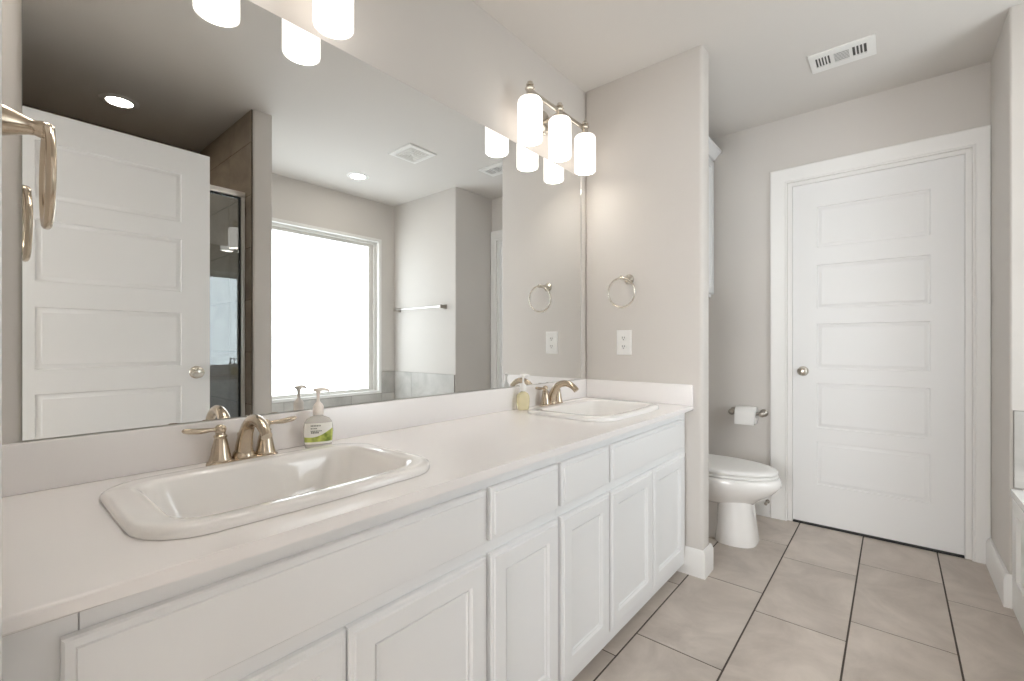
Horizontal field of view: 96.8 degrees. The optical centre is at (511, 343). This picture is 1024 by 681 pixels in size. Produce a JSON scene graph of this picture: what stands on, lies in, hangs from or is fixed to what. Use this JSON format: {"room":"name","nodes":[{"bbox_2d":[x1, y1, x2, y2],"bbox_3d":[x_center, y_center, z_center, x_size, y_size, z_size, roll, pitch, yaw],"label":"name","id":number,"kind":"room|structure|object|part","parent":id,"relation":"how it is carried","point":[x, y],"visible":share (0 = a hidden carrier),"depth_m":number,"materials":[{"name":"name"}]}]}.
{"room":"bathroom","nodes":[
{"label":"bathroom","id":0,"kind":"room"},
{"bbox_2d":[2,0,585,443],"bbox_3d":[0.000,-0.152,2.102,0.100,2.465,3.450,0,0,40],"label":"wall","id":1,"kind":"structure","parent":0,"point":[456,54],"depth_m":1.62,"materials":[{"name":"grey paint"}]},
{"bbox_2d":[2,379,586,497],"bbox_3d":[-0.289,0.240,1.664,0.018,0.098,2.171,0,0,40],"label":"backsplash","id":2,"kind":"structure","parent":1,"relation":"attached to","point":[46,464],"depth_m":1.07,"materials":[{"name":"white stone"}]},
{"bbox_2d":[22,0,581,440],"bbox_3d":[-0.289,-0.356,1.672,0.007,1.090,2.061,0,0,40],"label":"wall mirror","id":3,"kind":"object","parent":1,"relation":"attached to","point":[253,215],"visible":1,"depth_m":1.20,"materials":[{"name":"grey mirror"}]},
{"bbox_2d":[313,0,353,39],"bbox_3d":[-0.664,-1.012,1.112,0.156,0.257,0.562,0,0,40],"label":"vanity light","id":4,"kind":"object","parent":1,"relation":"attached to","point":[334,19],"visible":1,"depth_m":1.26,"materials":[{"name":"white glass"}]},
{"bbox_2d":[518,81,595,175],"bbox_3d":[0.205,-1.000,2.147,0.156,0.257,0.562,0,0,40],"label":"vanity light","id":5,"kind":"object","parent":1,"relation":"attached to","point":[533,122],"visible":1,"depth_m":2.09,"materials":[{"name":"white glass"}]},
{"bbox_3d":[0.078,-0.965,1.957,0.107,0.185,0.107,0,0,40],"label":"lamp shade","id":6,"kind":"part","parent":5,"relation":"part of","materials":[{"name":"white glass"}]},
{"bbox_3d":[0.154,-1.070,2.190,0.021,0.116,0.116,0,0,40],"label":"plate","id":7,"kind":"part","parent":5,"relation":"part of","materials":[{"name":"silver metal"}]},
{"bbox_3d":[0.224,-0.965,2.131,0.107,0.185,0.107,0,0,40],"label":"lamp shade","id":8,"kind":"part","parent":5,"relation":"part of","materials":[{"name":"white glass"}]},
{"bbox_3d":[0.370,-0.965,2.305,0.107,0.185,0.107,0,0,40],"label":"lamp shade","id":9,"kind":"part","parent":5,"relation":"part of","materials":[{"name":"white glass"}]},
{"bbox_2d":[709,137,721,297],"bbox_3d":[0.932,-0.800,2.802,0.423,0.972,0.934,0,0,40],"label":"upper cabinet","id":10,"kind":"object","parent":1,"relation":"attached to","point":[714,150],"visible":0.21,"depth_m":3.01,"materials":[{"name":"white paint"}]},
{"bbox_3d":[1.201,-0.776,2.878,0.020,0.888,0.459,0,0,40],"label":"door","id":11,"kind":"part","parent":10,"relation":"part of","materials":[{"name":"white paint"}]},
{"bbox_3d":[1.069,-1.259,2.687,0.064,0.054,0.934,0,0,40],"label":"crown moulding","id":12,"kind":"part","parent":10,"relation":"part of","materials":[{"name":"white paint"}]},
{"bbox_2d":[586,45,708,549],"bbox_3d":[0.674,-0.152,2.340,0.627,2.465,0.100,0,0,40],"label":"wall partition","id":13,"kind":"structure","parent":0,"point":[647,194],"depth_m":2.23,"materials":[{"name":"grey paint"}]},
{"bbox_2d":[608,274,635,307],"bbox_3d":[0.569,-0.269,2.298,0.155,0.177,0.096,0,0,40],"label":"towel ring","id":14,"kind":"object","parent":13,"relation":"attached to","point":[628,279],"visible":1,"depth_m":2.29,"materials":[{"name":"silver metal"}]},
{"bbox_3d":[0.571,-0.331,2.298,0.052,0.052,0.094,0,0,40],"label":"post","id":15,"kind":"part","parent":14,"relation":"part of","materials":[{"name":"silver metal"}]},
{"bbox_2d":[617,330,631,354],"bbox_3d":[0.578,-0.008,2.349,0.082,0.128,0.009,0,0,40],"label":"wall outlet","id":16,"kind":"object","parent":13,"relation":"attached to","point":[624,337],"visible":1,"depth_m":2.35,"materials":[{"name":"white plastic"}]},
{"bbox_2d":[621,344,626,349],"bbox_3d":[0.576,0.014,2.347,0.033,0.029,0.002,0,0,40],"label":"receptacle","id":17,"kind":"object","parent":16,"relation":"attached to","point":[623,346],"depth_m":2.34,"materials":[{"name":"grey plastic"}]},
{"bbox_2d":[621,335,626,340],"bbox_3d":[0.576,-0.030,2.347,0.033,0.029,0.002,0,0,40],"label":"receptacle","id":18,"kind":"object","parent":16,"relation":"attached to","point":[623,337],"depth_m":2.34,"materials":[{"name":"grey plastic"}]},
{"bbox_2d":[677,543,712,579],"bbox_3d":[0.687,1.017,2.329,0.620,0.126,0.127,0,0,40],"label":"baseboard","id":19,"kind":"structure","parent":13,"relation":"attached to","point":[698,563],"depth_m":2.12,"materials":[{"name":"white paint"}]},
{"bbox_2d":[472,0,1023,138],"bbox_3d":[1.028,-1.425,1.236,2.788,0.080,3.455,0,0,40],"label":"ceiling","id":20,"kind":"structure","parent":0,"point":[760,72],"depth_m":2.07,"materials":[{"name":"white paint"}]},
{"bbox_2d":[808,33,876,73],"bbox_3d":[1.578,-1.381,2.174,0.255,0.007,0.177,0,0,40],"label":"ceiling vent","id":21,"kind":"object","parent":20,"relation":"in","point":[864,47],"visible":1,"depth_m":2.16,"materials":[{"name":"white plastic"}]},
{"bbox_2d":[572,515,1023,680],"bbox_3d":[0.930,1.110,1.135,2.668,0.060,3.735,0,0,40],"label":"floor","id":22,"kind":"structure","parent":0,"point":[807,602],"depth_m":1.78,"materials":[{"name":"tile"}]},
{"bbox_2d":[2,456,557,680],"bbox_3d":[-0.425,0.695,1.078,0.561,0.769,1.098,0,0,40],"label":"vanity cabinet","id":23,"kind":"object","parent":22,"relation":"on","point":[459,584],"visible":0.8,"depth_m":0.84,"materials":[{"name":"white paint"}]},
{"bbox_3d":[-0.413,0.747,0.671,0.018,0.480,0.360,0,0,40],"label":"door","id":24,"kind":"part","parent":23,"relation":"part of","materials":[{"name":"white paint"}]},
{"bbox_2d":[2,379,693,636],"bbox_3d":[-0.072,0.250,1.482,0.584,0.120,2.171,0,0,40],"label":"countertop","id":25,"kind":"structure","parent":23,"relation":"on","point":[64,554],"depth_m":0.92,"materials":[{"name":"white stone"}]},
{"bbox_2d":[181,414,296,465],"bbox_3d":[-0.655,0.228,1.132,0.200,0.121,0.199,0,0,-1],"label":"faucet","id":26,"kind":"object","parent":25,"relation":"on","point":[220,453],"visible":0.97,"depth_m":1.09,"materials":[{"name":"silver metal"}]},
{"bbox_3d":[-0.724,0.206,1.070,0.026,0.026,0.092,0,0,40],"label":"lever","id":27,"kind":"part","parent":26,"relation":"part of","materials":[{"name":"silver metal"}]},
{"bbox_3d":[-0.702,0.247,1.095,0.048,0.067,0.048,0,0,40],"label":"handle","id":28,"kind":"part","parent":26,"relation":"part of","materials":[{"name":"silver metal"}]},
{"bbox_3d":[-0.669,0.284,1.134,0.052,0.010,0.162,0,0,40],"label":"plate","id":29,"kind":"part","parent":26,"relation":"part of","materials":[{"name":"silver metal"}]},
{"bbox_3d":[-0.622,0.224,1.095,0.174,0.113,0.052,0,0,40],"label":"spout","id":30,"kind":"part","parent":26,"relation":"part of","materials":[{"name":"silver metal"}]},
{"bbox_3d":[-0.637,0.247,1.173,0.048,0.067,0.048,0,0,40],"label":"handle","id":31,"kind":"part","parent":26,"relation":"part of","materials":[{"name":"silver metal"}]},
{"bbox_3d":[-0.616,0.206,1.198,0.026,0.026,0.092,0,0,40],"label":"lever","id":32,"kind":"part","parent":26,"relation":"part of","materials":[{"name":"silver metal"}]},
{"bbox_2d":[99,443,429,539],"bbox_3d":[-0.485,0.344,0.971,0.412,0.146,0.561,0,0,40],"label":"sink","id":33,"kind":"object","parent":25,"relation":"in","point":[194,502],"visible":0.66,"depth_m":0.97,"materials":[{"name":"white ceramic"}]},
{"bbox_2d":[303,388,332,447],"bbox_3d":[-0.543,0.205,1.274,0.079,0.166,0.042,0,0,-29],"label":"soap bottle","id":34,"kind":"object","parent":25,"relation":"on","point":[318,428],"visible":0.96,"depth_m":1.26,"materials":[{"name":"white plastic"}]},
{"bbox_2d":[517,374,529,409],"bbox_3d":[0.049,0.210,1.996,0.059,0.157,0.040,0,0,-26],"label":"soap bottle","id":35,"kind":"object","parent":25,"relation":"on","point":[523,399],"visible":1,"depth_m":1.98,"materials":[{"name":"beige plastic"}]},
{"bbox_2d":[535,380,578,406],"bbox_3d":[0.203,0.228,2.152,0.200,0.121,0.199,0,0,-1],"label":"faucet","id":36,"kind":"object","parent":25,"relation":"on","point":[554,396],"visible":0.99,"depth_m":2.11,"materials":[{"name":"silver metal"}]},
{"bbox_3d":[0.134,0.206,2.091,0.026,0.026,0.092,0,0,40],"label":"lever","id":37,"kind":"part","parent":36,"relation":"part of","materials":[{"name":"silver metal"}]},
{"bbox_3d":[0.155,0.247,2.116,0.048,0.067,0.048,0,0,40],"label":"handle","id":38,"kind":"part","parent":36,"relation":"part of","materials":[{"name":"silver metal"}]},
{"bbox_3d":[0.221,0.247,2.194,0.048,0.067,0.048,0,0,40],"label":"handle","id":39,"kind":"part","parent":36,"relation":"part of","materials":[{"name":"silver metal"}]},
{"bbox_3d":[0.235,0.224,2.115,0.174,0.113,0.052,0,0,40],"label":"spout","id":40,"kind":"part","parent":36,"relation":"part of","materials":[{"name":"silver metal"}]},
{"bbox_2d":[528,399,658,421],"bbox_3d":[0.367,0.344,1.986,0.412,0.146,0.561,0,0,40],"label":"sink","id":41,"kind":"object","parent":25,"relation":"in","point":[591,410],"visible":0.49,"depth_m":2.08,"materials":[{"name":"white ceramic"}]},
{"bbox_3d":[-0.179,0.747,0.949,0.018,0.480,0.358,0,0,40],"label":"door","id":42,"kind":"part","parent":23,"relation":"part of","materials":[{"name":"white paint"}]},
{"bbox_3d":[0.039,0.411,1.208,0.018,0.128,0.288,0,0,40],"label":"drawer","id":43,"kind":"part","parent":23,"relation":"part of","materials":[{"name":"white paint"}]},
{"bbox_3d":[0.038,0.747,1.208,0.018,0.480,0.288,0,0,40],"label":"door","id":44,"kind":"part","parent":23,"relation":"part of","materials":[{"name":"white paint"}]},
{"bbox_2d":[556,413,684,680],"bbox_3d":[0.273,0.695,1.909,0.561,0.769,1.070,0,0,40],"label":"vanity cabinet","id":45,"kind":"object","parent":22,"relation":"on","point":[620,512],"visible":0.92,"depth_m":1.57,"materials":[{"name":"white paint"}]},
{"bbox_3d":[0.234,0.411,1.441,0.018,0.128,0.291,0,0,40],"label":"drawer","id":46,"kind":"part","parent":45,"relation":"part of","materials":[{"name":"white paint"}]},
{"bbox_3d":[0.234,0.747,1.441,0.018,0.480,0.291,0,0,40],"label":"door","id":47,"kind":"part","parent":45,"relation":"part of","materials":[{"name":"white paint"}]},
{"bbox_3d":[0.447,0.747,1.695,0.018,0.480,0.352,0,0,40],"label":"door","id":48,"kind":"part","parent":45,"relation":"part of","materials":[{"name":"white paint"}]},
{"bbox_3d":[0.676,0.747,1.968,0.018,0.480,0.352,0,0,40],"label":"door","id":49,"kind":"part","parent":45,"relation":"part of","materials":[{"name":"white paint"}]},
{"bbox_2d":[709,454,781,548],"bbox_3d":[1.105,0.696,2.644,0.808,0.767,0.462,0,0,40],"label":"toilet","id":50,"kind":"object","parent":22,"relation":"on","point":[735,484],"visible":0.44,"depth_m":2.42,"materials":[{"name":"white ceramic"}]},
{"bbox_3d":[1.185,0.680,2.576,0.565,0.028,0.366,0,0,40],"label":"lid","id":51,"kind":"part","parent":50,"relation":"part of","materials":[{"name":"white plastic"}]},
{"bbox_3d":[1.185,0.705,2.576,0.566,0.015,0.370,0,0,40],"label":"seat","id":52,"kind":"part","parent":50,"relation":"part of","materials":[{"name":"white plastic"}]},
{"bbox_2d":[1011,489,1023,632],"bbox_3d":[1.884,0.835,0.983,0.888,0.488,1.546,0,0,40],"label":"bathtub","id":53,"kind":"object","parent":22,"relation":"on","point":[1017,496],"visible":1,"depth_m":1.80,"materials":[{"name":"white ceramic"}]},
{"bbox_2d":[1011,489,1023,511],"bbox_3d":[1.884,0.786,0.983,0.888,0.392,1.546,0,0,40],"label":"basin","id":54,"kind":"object","parent":53,"relation":"in","point":[1017,496],"depth_m":1.79,"materials":[{"name":"white ceramic"}]},
{"bbox_2d":[709,61,990,465],"bbox_3d":[1.758,-0.152,2.800,1.696,2.465,0.120,0,0,40],"label":"wall","id":55,"kind":"structure","parent":0,"point":[960,100],"depth_m":2.88,"materials":[{"name":"grey paint"}]},
{"bbox_2d":[728,407,767,416],"bbox_3d":[1.497,0.435,2.892,0.222,0.048,0.073,0,0,40],"label":"toilet paper holder","id":56,"kind":"object","parent":55,"relation":"attached to","point":[763,413],"visible":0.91,"depth_m":2.85,"materials":[{"name":"silver metal"}]},
{"bbox_3d":[1.431,0.435,2.948,0.048,0.048,0.073,0,0,40],"label":"post","id":57,"kind":"part","parent":56,"relation":"part of","materials":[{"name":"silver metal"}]},
{"bbox_2d":[734,405,757,425],"bbox_3d":[1.482,0.448,2.875,0.114,0.110,0.109,0,0,40],"label":"toilet paper roll","id":58,"kind":"object","parent":56,"relation":"hanging from","point":[744,415],"visible":0.97,"depth_m":2.84,"materials":[{"name":"white paper"}]},
{"bbox_3d":[1.564,0.435,2.836,0.048,0.048,0.073,0,0,40],"label":"post","id":59,"kind":"part","parent":56,"relation":"part of","materials":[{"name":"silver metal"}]},
{"bbox_2d":[755,497,769,516],"bbox_3d":[1.339,1.015,3.064,0.711,0.130,0.014,0,0,40],"label":"baseboard","id":60,"kind":"structure","parent":55,"relation":"attached to","point":[761,509],"depth_m":2.85,"materials":[{"name":"white paint"}]},
{"bbox_2d":[770,125,990,563],"bbox_3d":[2.004,0.005,2.563,0.952,2.152,0.165,0,0,40],"label":"door","id":61,"kind":"structure","parent":55,"relation":"in","point":[880,276],"depth_m":2.49,"materials":[{"name":"white paint"}]},
{"bbox_3d":[1.735,0.163,2.717,0.059,0.059,0.055,0,0,40],"label":"knob","id":62,"kind":"part","parent":61,"relation":"part of","materials":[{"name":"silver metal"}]},
{"bbox_2d":[991,3,1023,573],"bbox_3d":[2.626,-0.152,1.767,1.022,2.465,0.587,0,0,40],"label":"wall","id":63,"kind":"structure","parent":0,"point":[1007,61],"depth_m":1.92,"materials":[{"name":"grey paint"}]},
{"bbox_2d":[986,538,1011,608],"bbox_3d":[2.179,1.012,2.038,0.025,0.135,0.466,0,0,40],"label":"baseboard","id":64,"kind":"structure","parent":63,"relation":"attached to","point":[1002,580],"depth_m":1.96,"materials":[{"name":"white paint"}]},
{"bbox_2d":[1013,410,1023,488],"bbox_3d":[2.388,0.430,1.577,0.880,0.316,0.009,0,0,40],"label":"wall tiles","id":65,"kind":"structure","parent":63,"relation":"attached to","point":[1018,416],"depth_m":1.85,"materials":[{"name":"grey tile"}]},
{"bbox_3d":[-0.050,-0.152,-0.032,2.568,2.465,0.117,0,0,40],"label":"wall","id":66,"kind":"structure","parent":0,"visible":0},
{"bbox_2d":[0,0,1,680],"bbox_3d":[-0.212,0.009,0.116,0.934,2.142,0.135,0,0,40],"label":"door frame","id":67,"kind":"structure","parent":66,"relation":"attached to","point":[0,0],"depth_m":0.46,"materials":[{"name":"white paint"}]},
{"bbox_2d":[2,104,56,229],"bbox_3d":[-0.785,-0.287,0.721,0.168,0.197,0.088,0,0,40],"label":"towel ring","id":68,"kind":"object","parent":66,"relation":"attached to","point":[14,122],"visible":1,"depth_m":0.71,"materials":[{"name":"silver metal"}]},
{"bbox_3d":[-0.785,-0.350,0.721,0.072,0.072,0.088,0,0,40],"label":"post","id":69,"kind":"part","parent":68,"relation":"part of","materials":[{"name":"silver metal"}]}
]}

